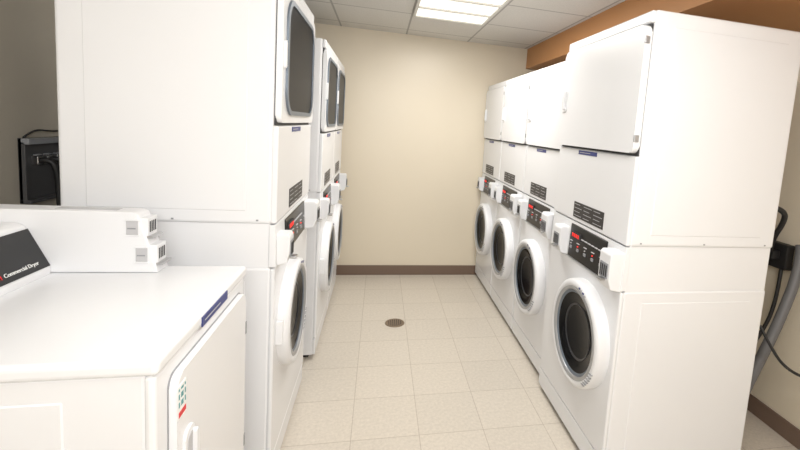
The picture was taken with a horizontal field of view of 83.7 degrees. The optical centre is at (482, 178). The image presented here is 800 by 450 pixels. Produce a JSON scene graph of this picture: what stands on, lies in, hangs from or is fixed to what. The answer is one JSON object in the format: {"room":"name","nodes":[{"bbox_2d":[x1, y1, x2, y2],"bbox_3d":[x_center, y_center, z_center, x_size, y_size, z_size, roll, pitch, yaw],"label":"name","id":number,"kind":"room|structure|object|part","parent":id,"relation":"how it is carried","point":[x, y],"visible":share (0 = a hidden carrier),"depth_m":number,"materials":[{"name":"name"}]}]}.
{"room":"laundry","nodes":[
{"label":"laundry","id":0,"kind":"room"},
{"bbox_2d":[0,0,57,205],"bbox_3d":[-1.762,0.124,0.755,0.100,2.395,6.620,3,7,-13],"label":"wall","id":1,"kind":"structure","parent":0,"point":[28,75],"depth_m":1.86,"materials":[{"name":"beige paint"}]},
{"bbox_2d":[17,129,60,205],"bbox_3d":[-1.966,0.363,2.037,0.122,1.178,0.250,3,7,-13],"label":"washer outlet box","id":2,"kind":"object","parent":1,"relation":"attached to","point":[38,157],"visible":0.46,"depth_m":1.93,"materials":[{"name":"grey"}]},
{"bbox_2d":[314,23,536,264],"bbox_3d":[-0.672,-0.205,4.443,3.900,2.395,0.100,3,7,-13],"label":"wall","id":3,"kind":"structure","parent":0,"point":[412,149],"depth_m":4.38,"materials":[{"name":"beige paint"}]},
{"bbox_2d":[336,265,476,274],"bbox_3d":[-0.746,0.939,4.516,3.660,0.100,0.012,3,7,-13],"label":"baseboard","id":4,"kind":"structure","parent":3,"relation":"attached to","point":[340,269],"depth_m":4.50,"materials":[{"name":"brown"}]},
{"bbox_2d":[304,0,625,48],"bbox_3d":[0.178,-1.021,1.058,3.900,0.100,6.820,3,7,-13],"label":"ceiling","id":5,"kind":"structure","parent":0,"point":[525,24],"depth_m":3.54,"materials":[{"name":"tile"}]},
{"bbox_2d":[413,0,510,25],"bbox_3d":[-0.135,-1.190,2.919,0.570,0.024,1.200,3,7,-13],"label":"ceiling light fixture","id":6,"kind":"object","parent":5,"relation":"in","point":[473,12],"depth_m":3.17,"materials":[{"name":"white plastic"}]},
{"bbox_2d":[280,275,797,449],"bbox_3d":[-0.010,1.452,1.334,3.900,0.100,6.820,3,7,-13],"label":"floor","id":7,"kind":"structure","parent":0,"point":[455,375],"depth_m":2.67,"materials":[{"name":"tile"}]},
{"bbox_2d":[0,204,246,449],"bbox_3d":[-1.180,0.723,1.151,0.900,1.208,0.626,3,7,-13],"label":"dryer","id":8,"kind":"object","parent":7,"relation":"on","point":[105,344],"visible":1,"depth_m":1.09,"materials":[{"name":"white metal"}]},
{"bbox_3d":[-1.251,0.233,1.045,0.055,0.112,0.508,3,7,-13],"label":"control panel","id":9,"kind":"part","parent":8,"relation":"part of","materials":[{"name":"black plastic"}]},
{"bbox_2d":[0,222,50,295],"bbox_3d":[-1.339,0.234,1.013,0.240,0.157,0.538,3,7,-13],"label":"control panel","id":10,"kind":"object","parent":8,"relation":"attached to","point":[25,247],"depth_m":1.24,"materials":[{"name":"black plastic"}]},
{"bbox_3d":[-1.105,0.336,1.118,0.752,0.036,0.626,3,7,-13],"label":"panel","id":11,"kind":"part","parent":8,"relation":"part of","materials":[{"name":"white metal"}]},
{"bbox_2d":[179,404,185,417],"bbox_3d":[-0.689,0.533,1.006,0.001,0.013,0.037,3,7,-13],"label":"print","id":12,"kind":"object","parent":8,"relation":"attached to","point":[182,409],"depth_m":1.01,"materials":[{"name":"red"}]},
{"bbox_3d":[-0.796,0.841,1.256,0.022,0.949,0.614,3,7,-13],"label":"panel","id":13,"kind":"part","parent":8,"relation":"part of","materials":[{"name":"white metal"}]},
{"bbox_3d":[-0.771,0.726,1.257,0.020,0.640,0.518,3,7,-13],"label":"dryer door","id":14,"kind":"part","parent":8,"relation":"part of","materials":[{"name":"white metal"}]},
{"bbox_3d":[-0.742,0.357,1.217,0.003,0.025,0.190,3,7,-13],"label":"label plate","id":15,"kind":"part","parent":8,"relation":"part of","materials":[{"name":"blue plastic"}]},
{"bbox_2d":[54,0,321,449],"bbox_3d":[-1.170,0.197,1.975,0.767,2.070,0.784,3,7,-13],"label":"washer","id":16,"kind":"object","parent":7,"relation":"on","point":[195,115],"visible":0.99,"depth_m":1.57,"materials":[{"name":"white metal"}]},
{"bbox_2d":[243,228,306,449],"bbox_3d":[-1.229,0.736,2.031,0.732,0.920,0.772,3,7,-13],"label":"washer","id":17,"kind":"object","parent":16,"relation":"in","point":[275,294],"depth_m":1.75,"materials":[{"name":"white metal"}]},
{"bbox_3d":[-0.729,-0.461,1.620,0.012,0.100,0.018,3,7,-13],"label":"door handle","id":18,"kind":"part","parent":16,"relation":"part of","materials":[{"name":"white plastic"}]},
{"bbox_3d":[-0.960,1.152,2.148,0.016,0.100,0.772,3,7,-13],"label":"kick panel","id":19,"kind":"part","parent":16,"relation":"part of","materials":[{"name":"white metal"}]},
{"bbox_3d":[-0.866,-0.061,2.012,0.022,0.370,0.776,3,7,-13],"label":"dryer panel","id":20,"kind":"part","parent":16,"relation":"part of","materials":[{"name":"white metal"}]},
{"bbox_3d":[-0.837,-0.504,1.962,0.010,0.520,0.756,3,7,-13],"label":"dryer recess panel","id":21,"kind":"part","parent":16,"relation":"part of","materials":[{"name":"grey metal"}]},
{"bbox_3d":[-0.825,-0.506,1.964,0.022,0.506,0.764,3,7,-13],"label":"dryer door","id":22,"kind":"part","parent":16,"relation":"part of","materials":[{"name":"white metal"}]},
{"bbox_3d":[-0.878,0.215,2.054,0.014,0.150,0.452,3,7,-13],"label":"control panel","id":23,"kind":"part","parent":16,"relation":"part of","materials":[{"name":"black plastic"}]},
{"bbox_3d":[-0.865,0.064,2.029,0.003,0.080,0.312,3,7,-13],"label":"label plate","id":24,"kind":"part","parent":16,"relation":"part of","materials":[{"name":"grey plastic"}]},
{"bbox_3d":[-0.835,-0.223,1.962,0.003,0.020,0.195,3,7,-13],"label":"label plate","id":25,"kind":"part","parent":16,"relation":"part of","materials":[{"name":"blue plastic"}]},
{"bbox_2d":[303,38,342,356],"bbox_3d":[-1.367,0.108,2.948,0.767,2.000,0.689,3,7,-13],"label":"washer","id":26,"kind":"object","parent":7,"relation":"on","point":[320,246],"visible":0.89,"depth_m":2.75,"materials":[{"name":"white metal"}]},
{"bbox_3d":[-1.154,1.029,3.117,0.016,0.100,0.677,3,7,-13],"label":"kick panel","id":27,"kind":"part","parent":26,"relation":"part of","materials":[{"name":"white metal"}]},
{"bbox_3d":[-1.035,-0.566,2.938,0.010,0.503,0.661,3,7,-13],"label":"dryer recess panel","id":28,"kind":"part","parent":26,"relation":"part of","materials":[{"name":"grey metal"}]},
{"bbox_3d":[-1.064,-0.137,2.987,0.022,0.359,0.681,3,7,-13],"label":"dryer panel","id":29,"kind":"part","parent":26,"relation":"part of","materials":[{"name":"white metal"}]},
{"bbox_3d":[-1.056,-0.015,2.976,0.003,0.080,0.301,3,7,-13],"label":"label plate","id":30,"kind":"part","parent":26,"relation":"part of","materials":[{"name":"grey plastic"}]},
{"bbox_3d":[-1.075,0.138,3.027,0.014,0.158,0.397,3,7,-13],"label":"control panel","id":31,"kind":"part","parent":26,"relation":"part of","materials":[{"name":"black"}]},
{"bbox_3d":[-0.938,-0.528,2.642,0.012,0.100,0.018,3,7,-13],"label":"door handle","id":32,"kind":"part","parent":26,"relation":"part of","materials":[{"name":"white plastic"}]},
{"bbox_3d":[-1.023,-0.568,2.940,0.022,0.489,0.669,3,7,-13],"label":"dryer door","id":33,"kind":"part","parent":26,"relation":"part of","materials":[{"name":"white metal"}]},
{"bbox_2d":[327,57,348,308],"bbox_3d":[-1.522,0.022,3.615,0.767,2.000,0.689,3,7,-13],"label":"washer","id":34,"kind":"object","parent":7,"relation":"on","point":[341,178],"visible":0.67,"depth_m":3.62,"materials":[{"name":"white metal"}]},
{"bbox_3d":[-1.309,0.943,3.784,0.016,0.100,0.677,3,7,-13],"label":"kick panel","id":35,"kind":"part","parent":34,"relation":"part of","materials":[{"name":"white metal"}]},
{"bbox_3d":[-1.219,-0.223,3.654,0.022,0.359,0.681,3,7,-13],"label":"dryer panel","id":36,"kind":"part","parent":34,"relation":"part of","materials":[{"name":"white metal"}]},
{"bbox_3d":[-1.178,-0.655,3.607,0.022,0.489,0.669,3,7,-13],"label":"dryer door","id":37,"kind":"part","parent":34,"relation":"part of","materials":[{"name":"white metal"}]},
{"bbox_2d":[385,318,403,326],"bbox_3d":[-0.683,1.116,3.401,0.150,0.004,0.150,3,7,-13],"label":"floor drain","id":38,"kind":"object","parent":7,"relation":"on","point":[394,322],"visible":1,"depth_m":3.39,"materials":[{"name":"brown metal"}]},
{"bbox_2d":[474,80,506,294],"bbox_3d":[0.362,0.096,4.303,0.787,1.985,0.674,3,7,-13],"label":"washer","id":39,"kind":"object","parent":7,"relation":"on","point":[486,214],"visible":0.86,"depth_m":4.16,"materials":[{"name":"white metal"}]},
{"bbox_3d":[0.002,0.981,4.333,0.016,0.100,0.662,3,7,-13],"label":"kick panel","id":40,"kind":"part","parent":39,"relation":"part of","materials":[{"name":"white metal"}]},
{"bbox_3d":[0.060,0.073,4.222,0.014,0.163,0.389,3,7,-13],"label":"control panel","id":41,"kind":"part","parent":39,"relation":"part of","materials":[{"name":"black"}]},
{"bbox_3d":[0.065,-0.090,4.237,0.003,0.080,0.295,3,7,-13],"label":"label plate","id":42,"kind":"part","parent":39,"relation":"part of","materials":[{"name":"grey"}]},
{"bbox_3d":[0.091,-0.198,4.201,0.022,0.344,0.666,3,7,-13],"label":"dryer panel","id":43,"kind":"part","parent":39,"relation":"part of","materials":[{"name":"white metal"}]},
{"bbox_3d":[0.111,-0.613,4.152,0.030,0.469,0.654,3,7,-13],"label":"dryer door","id":44,"kind":"part","parent":39,"relation":"part of","materials":[{"name":"white metal"}]},
{"bbox_2d":[490,72,533,328],"bbox_3d":[0.514,0.181,3.649,0.787,1.985,0.674,3,7,-13],"label":"washer","id":45,"kind":"object","parent":7,"relation":"on","point":[505,236],"visible":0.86,"depth_m":3.50,"materials":[{"name":"white metal"}]},
{"bbox_3d":[0.154,1.066,3.680,0.016,0.100,0.662,3,7,-13],"label":"kick panel","id":46,"kind":"part","parent":45,"relation":"part of","materials":[{"name":"white metal"}]},
{"bbox_3d":[0.212,0.158,3.569,0.014,0.163,0.389,3,7,-13],"label":"control panel","id":47,"kind":"part","parent":45,"relation":"part of","materials":[{"name":"black"}]},
{"bbox_3d":[0.217,-0.006,3.584,0.003,0.080,0.295,3,7,-13],"label":"label plate","id":48,"kind":"part","parent":45,"relation":"part of","materials":[{"name":"grey plastic"}]},
{"bbox_3d":[0.243,-0.113,3.548,0.022,0.344,0.666,3,7,-13],"label":"dryer panel","id":49,"kind":"part","parent":45,"relation":"part of","materials":[{"name":"white metal"}]},
{"bbox_3d":[0.263,-0.528,3.499,0.030,0.469,0.654,3,7,-13],"label":"dryer door","id":50,"kind":"part","parent":45,"relation":"part of","materials":[{"name":"white metal"}]},
{"bbox_2d":[512,61,565,372],"bbox_3d":[0.667,0.265,2.996,0.787,1.985,0.674,3,7,-13],"label":"washer","id":51,"kind":"object","parent":7,"relation":"on","point":[536,210],"visible":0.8,"depth_m":2.88,"materials":[{"name":"white metal"}]},
{"bbox_3d":[0.306,1.150,3.027,0.016,0.100,0.662,3,7,-13],"label":"kick panel","id":52,"kind":"part","parent":51,"relation":"part of","materials":[{"name":"white metal"}]},
{"bbox_3d":[0.364,0.242,2.916,0.014,0.163,0.389,3,7,-13],"label":"control panel","id":53,"kind":"part","parent":51,"relation":"part of","materials":[{"name":"black plastic"}]},
{"bbox_3d":[0.369,0.079,2.930,0.003,0.080,0.295,3,7,-13],"label":"label plate","id":54,"kind":"part","parent":51,"relation":"part of","materials":[{"name":"grey plastic"}]},
{"bbox_3d":[0.395,-0.028,2.895,0.022,0.344,0.666,3,7,-13],"label":"dryer panel","id":55,"kind":"part","parent":51,"relation":"part of","materials":[{"name":"white metal"}]},
{"bbox_3d":[0.366,0.281,2.647,0.004,0.065,0.075,3,7,-13],"label":"coin slide plate","id":56,"kind":"part","parent":51,"relation":"part of","materials":[{"name":"grey metal"}]},
{"bbox_3d":[0.430,-0.440,2.850,0.010,0.483,0.646,3,7,-13],"label":"dryer recess panel","id":57,"kind":"part","parent":51,"relation":"part of","materials":[{"name":"grey metal"}]},
{"bbox_3d":[0.415,-0.444,2.846,0.030,0.469,0.654,3,7,-13],"label":"dryer door","id":58,"kind":"part","parent":51,"relation":"part of","materials":[{"name":"white metal"}]},
{"bbox_2d":[539,10,799,449],"bbox_3d":[0.817,0.323,2.270,0.822,2.055,0.789,3,7,-13],"label":"washer","id":59,"kind":"object","parent":7,"relation":"on","point":[674,128],"visible":1,"depth_m":1.91,"materials":[{"name":"white metal"}]},
{"bbox_3d":[0.399,0.321,2.384,0.004,0.065,0.066,3,7,-13],"label":"coin slide plate","id":60,"kind":"part","parent":59,"relation":"part of","materials":[{"name":"grey metal"}]},
{"bbox_3d":[0.437,1.241,2.301,0.016,0.100,0.777,3,7,-13],"label":"kick panel","id":61,"kind":"part","parent":59,"relation":"part of","materials":[{"name":"white metal"}]},
{"bbox_3d":[0.521,-0.127,2.180,0.003,0.020,0.196,3,7,-13],"label":"label plate","id":62,"kind":"part","parent":59,"relation":"part of","materials":[{"name":"blue plastic"}]},
{"bbox_3d":[0.506,0.342,2.143,0.014,0.174,0.377,3,7,-13],"label":"control panel","id":63,"kind":"part","parent":59,"relation":"part of","materials":[{"name":"black plastic"}]},
{"bbox_3d":[0.514,0.174,2.148,0.003,0.080,0.314,3,7,-13],"label":"label plate","id":64,"kind":"part","parent":59,"relation":"part of","materials":[{"name":"grey metal"}]},
{"bbox_3d":[0.527,0.046,2.167,0.022,0.372,0.781,3,7,-13],"label":"dryer panel","id":65,"kind":"part","parent":59,"relation":"part of","materials":[{"name":"white metal"}]},
{"bbox_3d":[0.512,0.383,1.857,0.004,0.065,0.064,3,7,-13],"label":"coin slide plate","id":66,"kind":"part","parent":59,"relation":"part of","materials":[{"name":"grey metal"}]},
{"bbox_3d":[0.550,-0.402,2.114,0.030,0.508,0.769,3,7,-13],"label":"dryer door","id":67,"kind":"part","parent":59,"relation":"part of","materials":[{"name":"white metal"}]},
{"bbox_3d":[0.565,-0.398,2.118,0.010,0.522,0.761,3,7,-13],"label":"dryer recess panel","id":68,"kind":"part","parent":59,"relation":"part of","materials":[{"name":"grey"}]},
{"bbox_2d":[624,301,749,449],"bbox_3d":[0.914,0.928,1.970,0.555,0.777,0.006,3,7,-13],"label":"panel","id":69,"kind":"object","parent":59,"relation":"in","point":[688,357],"depth_m":1.96,"materials":[{"name":"white metal"}]},
{"bbox_2d":[749,245,799,394],"bbox_3d":[1.463,0.847,2.263,0.424,1.027,0.086,2,7,-22],"label":"hose","id":70,"kind":"object","parent":59,"relation":"attached to","point":[793,284],"visible":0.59,"depth_m":2.24,"materials":[{"name":"grey plastic"}]},
{"bbox_2d":[526,0,799,69],"bbox_3d":[1.578,-0.802,1.417,0.788,0.198,6.608,3,7,-13],"label":"wall","id":71,"kind":"structure","parent":0,"point":[779,14],"depth_m":2.31,"materials":[{"name":"orange paint"}]},
{"bbox_2d":[750,67,799,429],"bbox_3d":[1.930,0.306,1.638,0.100,2.395,6.620,3,7,-13],"label":"wall","id":72,"kind":"structure","parent":0,"point":[778,388],"depth_m":2.42,"materials":[{"name":"beige paint"}]},
{"bbox_2d":[747,394,799,449],"bbox_3d":[1.789,1.441,1.752,0.012,0.100,6.580,3,7,-13],"label":"baseboard","id":73,"kind":"structure","parent":72,"relation":"attached to","point":[788,431],"depth_m":2.44,"materials":[{"name":"brown"}]},
{"bbox_2d":[760,325,799,376],"bbox_3d":[1.520,0.848,2.083,0.402,0.247,0.053,5,6,10],"label":"power cable","id":74,"kind":"object","parent":72,"relation":"attached to","point":[761,327],"visible":0.98,"depth_m":2.09,"materials":[{"name":"black rubber"}]},
{"bbox_2d":[768,206,794,270],"bbox_3d":[1.518,0.309,2.342,0.428,0.371,0.161,1,7,-30],"label":"power outlet","id":75,"kind":"object","parent":72,"relation":"attached to","point":[781,255],"visible":0.62,"depth_m":2.38,"materials":[{"name":"black plastic"}]},
{"bbox_2d":[757,269,782,341],"bbox_3d":[1.464,0.794,2.378,0.359,0.608,0.042,2,7,-20],"label":"supply hose","id":76,"kind":"object","parent":75,"relation":"attached to","point":[780,273],"visible":0.4,"depth_m":2.40,"materials":[{"name":"black rubber"}]},
{"bbox_3d":[1.478,0.269,2.305,0.337,0.289,0.134,2,7,-23],"label":"cord","id":77,"kind":"part","parent":75,"relation":"part of","materials":[{"name":"black rubber"}]},
{"bbox_3d":[1.653,0.424,2.447,0.050,0.140,0.140,3,7,-13],"label":"plate","id":78,"kind":"part","parent":75,"relation":"part of","materials":[{"name":"black plastic"}]}
]}

